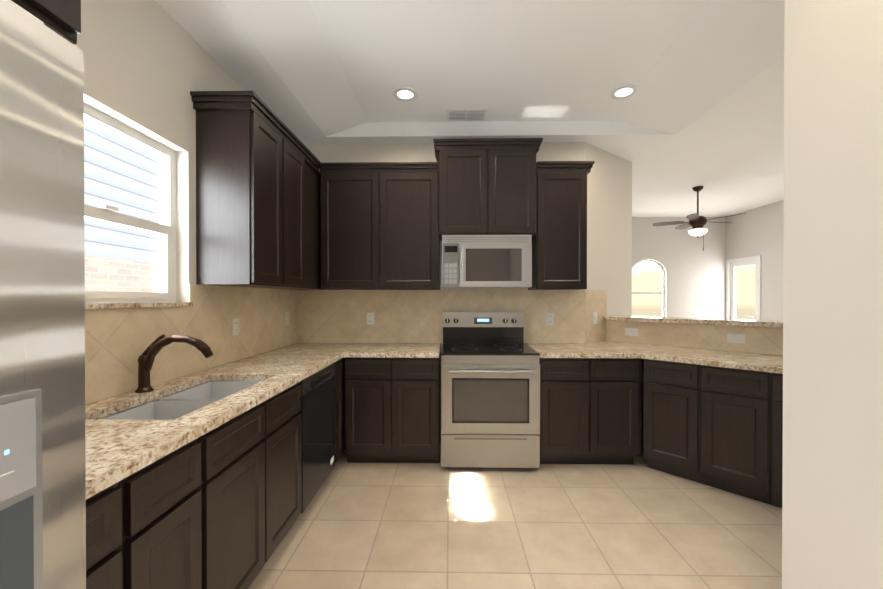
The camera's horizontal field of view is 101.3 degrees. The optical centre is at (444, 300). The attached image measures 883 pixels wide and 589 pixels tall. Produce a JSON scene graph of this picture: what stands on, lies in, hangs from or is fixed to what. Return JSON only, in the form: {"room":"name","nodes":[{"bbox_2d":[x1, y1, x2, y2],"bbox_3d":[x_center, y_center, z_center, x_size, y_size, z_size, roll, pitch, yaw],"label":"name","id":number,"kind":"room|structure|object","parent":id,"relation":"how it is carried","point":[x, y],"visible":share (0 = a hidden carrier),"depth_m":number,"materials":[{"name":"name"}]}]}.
{"room":"kitchen","nodes":[
{"label":"kitchen","id":0,"kind":"room"},
{"bbox_2d":[73,0,243,308],"bbox_3d":[-1.541,-0.261,1.011,0.160,3.200,5.310,0,0,1],"label":"wall","id":1,"kind":"structure","parent":0,"point":[149,65],"depth_m":1.82,"materials":[{"name":"beige paint"}]},
{"bbox_2d":[11,0,80,43],"bbox_3d":[-1.143,-0.885,0.369,0.656,0.586,1.046,0,0,1],"label":"upper cabinet","id":2,"kind":"object","parent":1,"relation":"attached to","point":[62,18],"visible":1,"depth_m":0.79,"materials":[{"name":"brown wood"}]},
{"bbox_2d":[84,103,176,303],"bbox_3d":[-1.530,-0.399,1.615,0.100,0.870,0.860,0,0,1],"label":"window","id":3,"kind":"structure","parent":1,"relation":"in","point":[164,228],"depth_m":1.84,"materials":[{"name":"white plastic"}]},
{"bbox_2d":[85,302,192,308],"bbox_3d":[-1.476,0.024,1.616,0.100,0.021,0.856,0,0,1],"label":"window sill","id":4,"kind":"structure","parent":1,"relation":"attached to","point":[120,305],"depth_m":1.66,"materials":[{"name":"stone"}]},
{"bbox_2d":[85,284,297,404],"bbox_3d":[-1.438,0.163,2.127,0.008,0.509,2.742,0,0,1],"label":"wall tiles","id":5,"kind":"structure","parent":1,"relation":"attached to","point":[118,341],"depth_m":2.02,"materials":[{"name":"beige tile"}]},
{"bbox_2d":[232,318,238,335],"bbox_3d":[-1.423,0.182,2.476,0.008,0.115,0.070,0,0,1],"label":"electrical outlet plate","id":6,"kind":"object","parent":1,"relation":"attached to","point":[235,322],"depth_m":2.46,"materials":[{"name":"white plastic"}]},
{"bbox_2d":[191,95,285,286],"bbox_3d":[-1.272,-0.629,2.290,0.335,1.074,0.380,0,0,1],"label":"upper cabinet","id":7,"kind":"object","parent":1,"relation":"attached to","point":[258,198],"depth_m":2.10,"materials":[{"name":"brown wood"}]},
{"bbox_2d":[252,131,309,289],"bbox_3d":[-1.265,-0.631,2.670,0.335,1.074,0.380,0,0,1],"label":"upper cabinet","id":8,"kind":"object","parent":1,"relation":"attached to","point":[297,201],"depth_m":2.71,"materials":[{"name":"brown wood"}]},
{"bbox_2d":[285,312,288,324],"bbox_3d":[-1.410,0.163,3.256,0.008,0.115,0.070,0,0,1],"label":"electrical outlet plate","id":9,"kind":"object","parent":1,"relation":"attached to","point":[286,313],"depth_m":3.24,"materials":[{"name":"white plastic"}]},
{"bbox_2d":[306,155,324,289],"bbox_3d":[-1.267,-0.633,3.179,0.315,1.074,0.637,0,0,1],"label":"upper cabinet","id":10,"kind":"object","parent":1,"relation":"attached to","point":[313,176],"depth_m":3.10,"materials":[{"name":"brown wood"}]},
{"bbox_2d":[304,142,584,348],"bbox_3d":[-0.037,-0.274,3.561,2.760,3.200,0.160,0,0,1],"label":"wall","id":11,"kind":"structure","parent":0,"point":[425,152],"depth_m":3.48,"materials":[{"name":"beige paint"}]},
{"bbox_2d":[367,313,373,324],"bbox_3d":[-0.709,0.177,3.482,0.070,0.115,0.008,0,0,1],"label":"electrical outlet plate","id":12,"kind":"object","parent":11,"relation":"attached to","point":[370,316],"depth_m":3.48,"materials":[{"name":"white plastic"}]},
{"bbox_2d":[320,162,439,289],"bbox_3d":[-0.563,-0.645,3.307,1.039,1.095,0.361,0,0,1],"label":"upper cabinet","id":13,"kind":"object","parent":11,"relation":"attached to","point":[379,225],"visible":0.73,"depth_m":3.16,"materials":[{"name":"brown wood"}]},
{"bbox_2d":[298,290,584,342],"bbox_3d":[-0.035,0.156,3.479,2.752,0.509,0.008,0,0,1],"label":"wall tile","id":14,"kind":"structure","parent":11,"relation":"attached to","point":[340,316],"depth_m":3.48,"materials":[{"name":"beige tile"}]},
{"bbox_2d":[434,138,542,240],"bbox_3d":[0.378,-0.975,3.280,0.932,0.815,0.381,0,0,1],"label":"upper cabinet","id":15,"kind":"object","parent":11,"relation":"attached to","point":[487,186],"visible":0.98,"depth_m":3.12,"materials":[{"name":"brown wood"}]},
{"bbox_2d":[442,235,531,287],"bbox_3d":[0.365,-0.335,3.240,0.760,0.445,0.462,0,0,1],"label":"microwave","id":16,"kind":"object","parent":15,"relation":"attached to","point":[486,261],"visible":1,"depth_m":3.05,"materials":[{"name":"silver metal"}]},
{"bbox_2d":[546,313,553,324],"bbox_3d":[1.011,0.182,3.453,0.070,0.115,0.008,0,0,1],"label":"electrical outlet plate","id":17,"kind":"object","parent":11,"relation":"attached to","point":[549,316],"depth_m":3.45,"materials":[{"name":"white plastic"}]},
{"bbox_2d":[528,161,594,289],"bbox_3d":[1.045,-0.645,3.280,0.489,1.095,0.361,0,0,1],"label":"upper cabinet","id":18,"kind":"object","parent":11,"relation":"attached to","point":[559,250],"visible":0.85,"depth_m":3.13,"materials":[{"name":"brown wood"}]},
{"bbox_2d":[155,0,784,165],"bbox_3d":[0.230,-1.681,1.339,3.690,0.365,6.360,0,0,1],"label":"ceiling","id":19,"kind":"structure","parent":0,"point":[323,71],"depth_m":2.43,"materials":[{"name":"white paint"}]},
{"bbox_2d":[392,87,417,101],"bbox_3d":[-0.309,-1.630,2.869,0.199,0.008,0.199,0,0,-44],"label":"recessed light","id":20,"kind":"object","parent":19,"relation":"in","point":[406,94],"depth_m":2.86,"materials":[{"name":"white paint"}]},
{"bbox_2d":[447,108,486,120],"bbox_3d":[0.197,-1.633,3.190,0.340,0.008,0.200,0,0,1],"label":"ceiling vent","id":21,"kind":"object","parent":19,"relation":"in","point":[478,114],"visible":1,"depth_m":3.18,"materials":[{"name":"white metal"}]},
{"bbox_2d":[610,85,637,99],"bbox_3d":[1.411,-1.630,2.840,0.199,0.008,0.199,0,0,-44],"label":"recessed light","id":22,"kind":"object","parent":19,"relation":"in","point":[622,92],"depth_m":2.83,"materials":[{"name":"white paint"}]},
{"bbox_2d":[248,448,781,588],"bbox_3d":[2.519,1.355,3.895,13.000,0.060,14.000,0,0,1],"label":"floor","id":23,"kind":"structure","parent":0,"point":[638,524],"depth_m":2.08,"materials":[{"name":"tile"}]},
{"bbox_2d":[0,0,85,588],"bbox_3d":[-1.049,0.415,0.274,0.798,1.855,0.917,0,0,1],"label":"refrigerator","id":24,"kind":"object","parent":23,"relation":"on","point":[42,424],"visible":1,"depth_m":0.64,"materials":[{"name":"silver metal"}]},
{"bbox_2d":[86,482,121,588],"bbox_3d":[-1.147,0.902,0.855,0.627,0.875,0.200,0,0,1],"label":"base cabinet","id":25,"kind":"object","parent":23,"relation":"on","point":[103,538],"visible":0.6,"depth_m":0.89,"materials":[{"name":"brown wood"}]},
{"bbox_2d":[118,438,201,588],"bbox_3d":[-1.143,0.901,1.105,0.627,0.875,0.296,0,0,1],"label":"base cabinet","id":26,"kind":"object","parent":23,"relation":"on","point":[160,546],"visible":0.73,"depth_m":1.08,"materials":[{"name":"brown wood"}]},
{"bbox_2d":[157,382,301,588],"bbox_3d":[-1.133,0.898,1.669,0.627,0.875,0.828,0,0,1],"label":"base cabinet","id":27,"kind":"object","parent":23,"relation":"on","point":[250,487],"visible":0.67,"depth_m":1.54,"materials":[{"name":"brown wood"}]},
{"bbox_2d":[299,363,334,512],"bbox_3d":[-1.103,0.896,2.379,0.610,0.872,0.589,0,0,1],"label":"dishwasher","id":28,"kind":"object","parent":23,"relation":"on","point":[317,411],"visible":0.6,"depth_m":2.32,"materials":[{"name":"black plastic"}]},
{"bbox_2d":[334,358,344,462],"bbox_3d":[-1.109,0.891,3.089,0.627,0.875,0.825,0,0,1],"label":"base cabinet","id":29,"kind":"object","parent":23,"relation":"on","point":[339,406],"visible":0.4,"depth_m":2.79,"materials":[{"name":"brown wood"}]},
{"bbox_2d":[345,350,440,462],"bbox_3d":[-0.412,0.891,3.176,0.756,0.875,0.627,0,0,1],"label":"base cabinet","id":30,"kind":"object","parent":23,"relation":"on","point":[392,410],"visible":0.96,"depth_m":2.87,"materials":[{"name":"brown wood"}]},
{"bbox_2d":[441,312,539,468],"bbox_3d":[0.361,0.721,3.080,0.764,1.215,0.747,0,0,1],"label":"stove","id":31,"kind":"object","parent":23,"relation":"on","point":[490,391],"visible":1,"depth_m":2.78,"materials":[{"name":"silver metal"}]},
{"bbox_2d":[539,358,638,464],"bbox_3d":[1.146,0.891,3.150,0.780,0.875,0.627,0,0,1],"label":"base cabinet","id":32,"kind":"object","parent":23,"relation":"on","point":[589,410],"visible":0.77,"depth_m":2.84,"materials":[{"name":"brown wood"}]},
{"bbox_2d":[643,359,702,483],"bbox_3d":[1.899,0.892,2.906,0.627,0.875,0.370,0,0,-44],"label":"base cabinet","id":33,"kind":"object","parent":23,"relation":"on","point":[672,418],"visible":0.83,"depth_m":2.69,"materials":[{"name":"brown wood"}]},
{"bbox_2d":[638,358,643,455],"bbox_3d":[1.756,0.841,3.147,0.433,0.774,0.598,0,0,1],"label":"filler panel","id":34,"kind":"object","parent":33,"relation":"attached to","point":[640,435],"visible":0.21,"depth_m":2.85,"materials":[{"name":"brown wood"}]},
{"bbox_2d":[700,365,771,504],"bbox_3d":[2.158,0.893,2.638,0.627,0.875,0.370,0,0,-44],"label":"base cabinet","id":35,"kind":"object","parent":23,"relation":"on","point":[735,455],"visible":0.83,"depth_m":2.42,"materials":[{"name":"brown wood"}]},
{"bbox_2d":[771,373,782,507],"bbox_3d":[2.416,0.895,2.371,0.627,0.875,0.370,0,0,-44],"label":"base cabinet","id":36,"kind":"object","parent":23,"relation":"on","point":[776,430],"visible":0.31,"depth_m":2.27,"materials":[{"name":"brown wood"}]},
{"bbox_3d":[2.679,0.896,2.108,0.695,0.875,0.695,0,0,1],"label":"base cabinet","id":37,"kind":"object","parent":23,"relation":"on","visible":0},
{"bbox_2d":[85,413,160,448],"bbox_3d":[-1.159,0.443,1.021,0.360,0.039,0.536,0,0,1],"label":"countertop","id":38,"kind":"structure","parent":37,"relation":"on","point":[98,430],"depth_m":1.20,"materials":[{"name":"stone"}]},
{"bbox_2d":[85,343,360,498],"bbox_3d":[-1.122,0.437,2.126,0.637,0.039,2.748,0,0,1],"label":"countertop","id":39,"kind":"structure","parent":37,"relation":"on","point":[117,450],"depth_m":1.50,"materials":[{"name":"stone"}]},
{"bbox_2d":[135,334,212,392],"bbox_3d":[-1.241,0.289,1.703,0.354,0.260,0.137,0,0,1],"label":"faucet","id":40,"kind":"object","parent":39,"relation":"on","point":[146,358],"visible":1,"depth_m":1.66,"materials":[{"name":"brown metal"}]},
{"bbox_2d":[101,381,260,419],"bbox_3d":[-1.140,0.563,1.668,0.406,0.204,0.784,0,0,1],"label":"sink","id":41,"kind":"object","parent":39,"relation":"in","point":[174,406],"visible":0.04,"depth_m":1.66,"materials":[{"name":"silver metal"}]},
{"bbox_2d":[345,343,440,357],"bbox_3d":[-0.398,0.433,3.164,0.729,0.039,0.648,0,0,1],"label":"countertop","id":42,"kind":"structure","parent":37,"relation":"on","point":[365,350],"depth_m":2.98,"materials":[{"name":"stone"}]},
{"bbox_2d":[524,341,782,368],"bbox_3d":[1.952,0.434,2.904,2.402,0.039,1.528,0,0,1],"label":"countertop","id":43,"kind":"structure","parent":37,"relation":"on","point":[602,349],"depth_m":2.83,"materials":[{"name":"stone"}]},
{"bbox_2d":[585,142,631,315],"bbox_3d":[1.658,-0.275,3.779,0.890,3.200,0.150,0,0,-36],"label":"wall","id":44,"kind":"structure","parent":0,"point":[609,222],"depth_m":3.72,"materials":[{"name":"beige paint"}]},
{"bbox_2d":[585,290,606,342],"bbox_3d":[1.497,0.156,3.567,0.379,0.509,0.008,0,0,-36],"label":"tiled wall","id":45,"kind":"structure","parent":44,"relation":"attached to","point":[595,300],"depth_m":3.56,"materials":[{"name":"beige tile"}]},
{"bbox_2d":[593,312,596,323],"bbox_3d":[1.479,0.177,3.543,0.070,0.115,0.011,0,0,-35],"label":"electrical outlet plate","id":46,"kind":"object","parent":45,"relation":"attached to","point":[594,313],"depth_m":3.53,"materials":[{"name":"white plastic"}]},
{"bbox_2d":[632,217,725,318],"bbox_3d":[1.016,-0.293,7.593,9.870,3.200,0.160,0,0,1],"label":"wall","id":47,"kind":"structure","parent":0,"point":[695,280],"depth_m":7.44,"materials":[{"name":"white paint"}]},
{"bbox_2d":[632,259,664,316],"bbox_3d":[4.201,-0.144,7.530,0.760,1.404,0.060,0,0,1],"label":"window","id":48,"kind":"structure","parent":47,"relation":"in","point":[662,292],"depth_m":7.50,"materials":[{"name":"white plastic"}]},
{"bbox_2d":[632,56,783,216],"bbox_3d":[2.529,-1.788,4.500,13.000,0.180,12.760,0,0,1],"label":"ceiling","id":49,"kind":"structure","parent":0,"point":[727,153],"depth_m":4.43,"materials":[{"name":"white paint"}]},
{"bbox_2d":[652,186,745,250],"bbox_3d":[3.842,-1.223,5.493,1.133,0.960,1.118,0,0,1],"label":"ceiling fan","id":50,"kind":"object","parent":49,"relation":"hanging from","point":[696,222],"visible":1,"depth_m":5.41,"materials":[{"name":"brown metal"}]},
{"bbox_2d":[726,200,783,320],"bbox_3d":[5.791,-0.270,2.832,0.160,3.200,9.520,0,0,1],"label":"wall","id":51,"kind":"structure","parent":0,"point":[758,231],"depth_m":6.53,"materials":[{"name":"white paint"}]},
{"bbox_2d":[726,255,760,319],"bbox_3d":[5.808,0.245,7.014,0.109,2.130,0.820,0,0,1],"label":"door frame","id":52,"kind":"structure","parent":51,"relation":"attached to","point":[756,261],"depth_m":7.09,"materials":[{"name":"white paint"}]},
{"bbox_2d":[782,0,882,588],"bbox_3d":[1.330,-0.256,-0.167,0.160,3.200,3.052,0,0,1],"label":"wall","id":53,"kind":"structure","parent":0,"point":[832,503],"depth_m":1.18,"materials":[{"name":"white paint"}]},
{"bbox_3d":[2.505,0.767,2.880,1.754,1.125,1.754,0,0,1],"label":"wall","id":54,"kind":"structure","parent":0,"visible":0},
{"bbox_2d":[605,315,782,327],"bbox_3d":[2.532,0.183,2.875,0.315,0.040,2.350,0,0,-44],"label":"cap","id":55,"kind":"object","parent":54,"relation":"on","point":[742,322],"visible":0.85,"depth_m":3.06,"materials":[{"name":"stone"}]},
{"bbox_2d":[606,320,782,354],"bbox_3d":[2.456,0.310,2.830,0.008,0.208,2.350,0,0,-44],"label":"wall tile","id":56,"kind":"structure","parent":54,"relation":"attached to","point":[765,340],"depth_m":3.10,"materials":[{"name":"beige tile"}]},
{"bbox_2d":[625,328,637,335],"bbox_3d":[1.806,0.307,3.489,0.011,0.070,0.115,0,0,-44],"label":"electrical outlet plate","id":57,"kind":"object","parent":56,"relation":"attached to","point":[628,331],"depth_m":3.49,"materials":[{"name":"white plastic"}]},
{"bbox_2d":[727,334,744,343],"bbox_3d":[2.355,0.310,2.920,0.011,0.070,0.115,0,0,-44],"label":"electrical outlet plate","id":58,"kind":"object","parent":56,"relation":"attached to","point":[735,338],"depth_m":2.92,"materials":[{"name":"white plastic"}]},
{"label":"outside","id":59,"kind":"structure","parent":0,"visible":0},
{"bbox_2d":[84,121,159,292],"bbox_3d":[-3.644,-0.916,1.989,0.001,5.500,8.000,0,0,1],"label":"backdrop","id":60,"kind":"structure","parent":59,"point":[117,172],"depth_m":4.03,"materials":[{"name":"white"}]},
{"bbox_2d":[632,262,754,319],"bbox_3d":[5.044,-1.432,5.339,14.000,6.500,11.000,0,0,1],"label":"lawn","id":61,"kind":"structure","parent":59,"point":[646,276],"depth_m":10.43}
]}

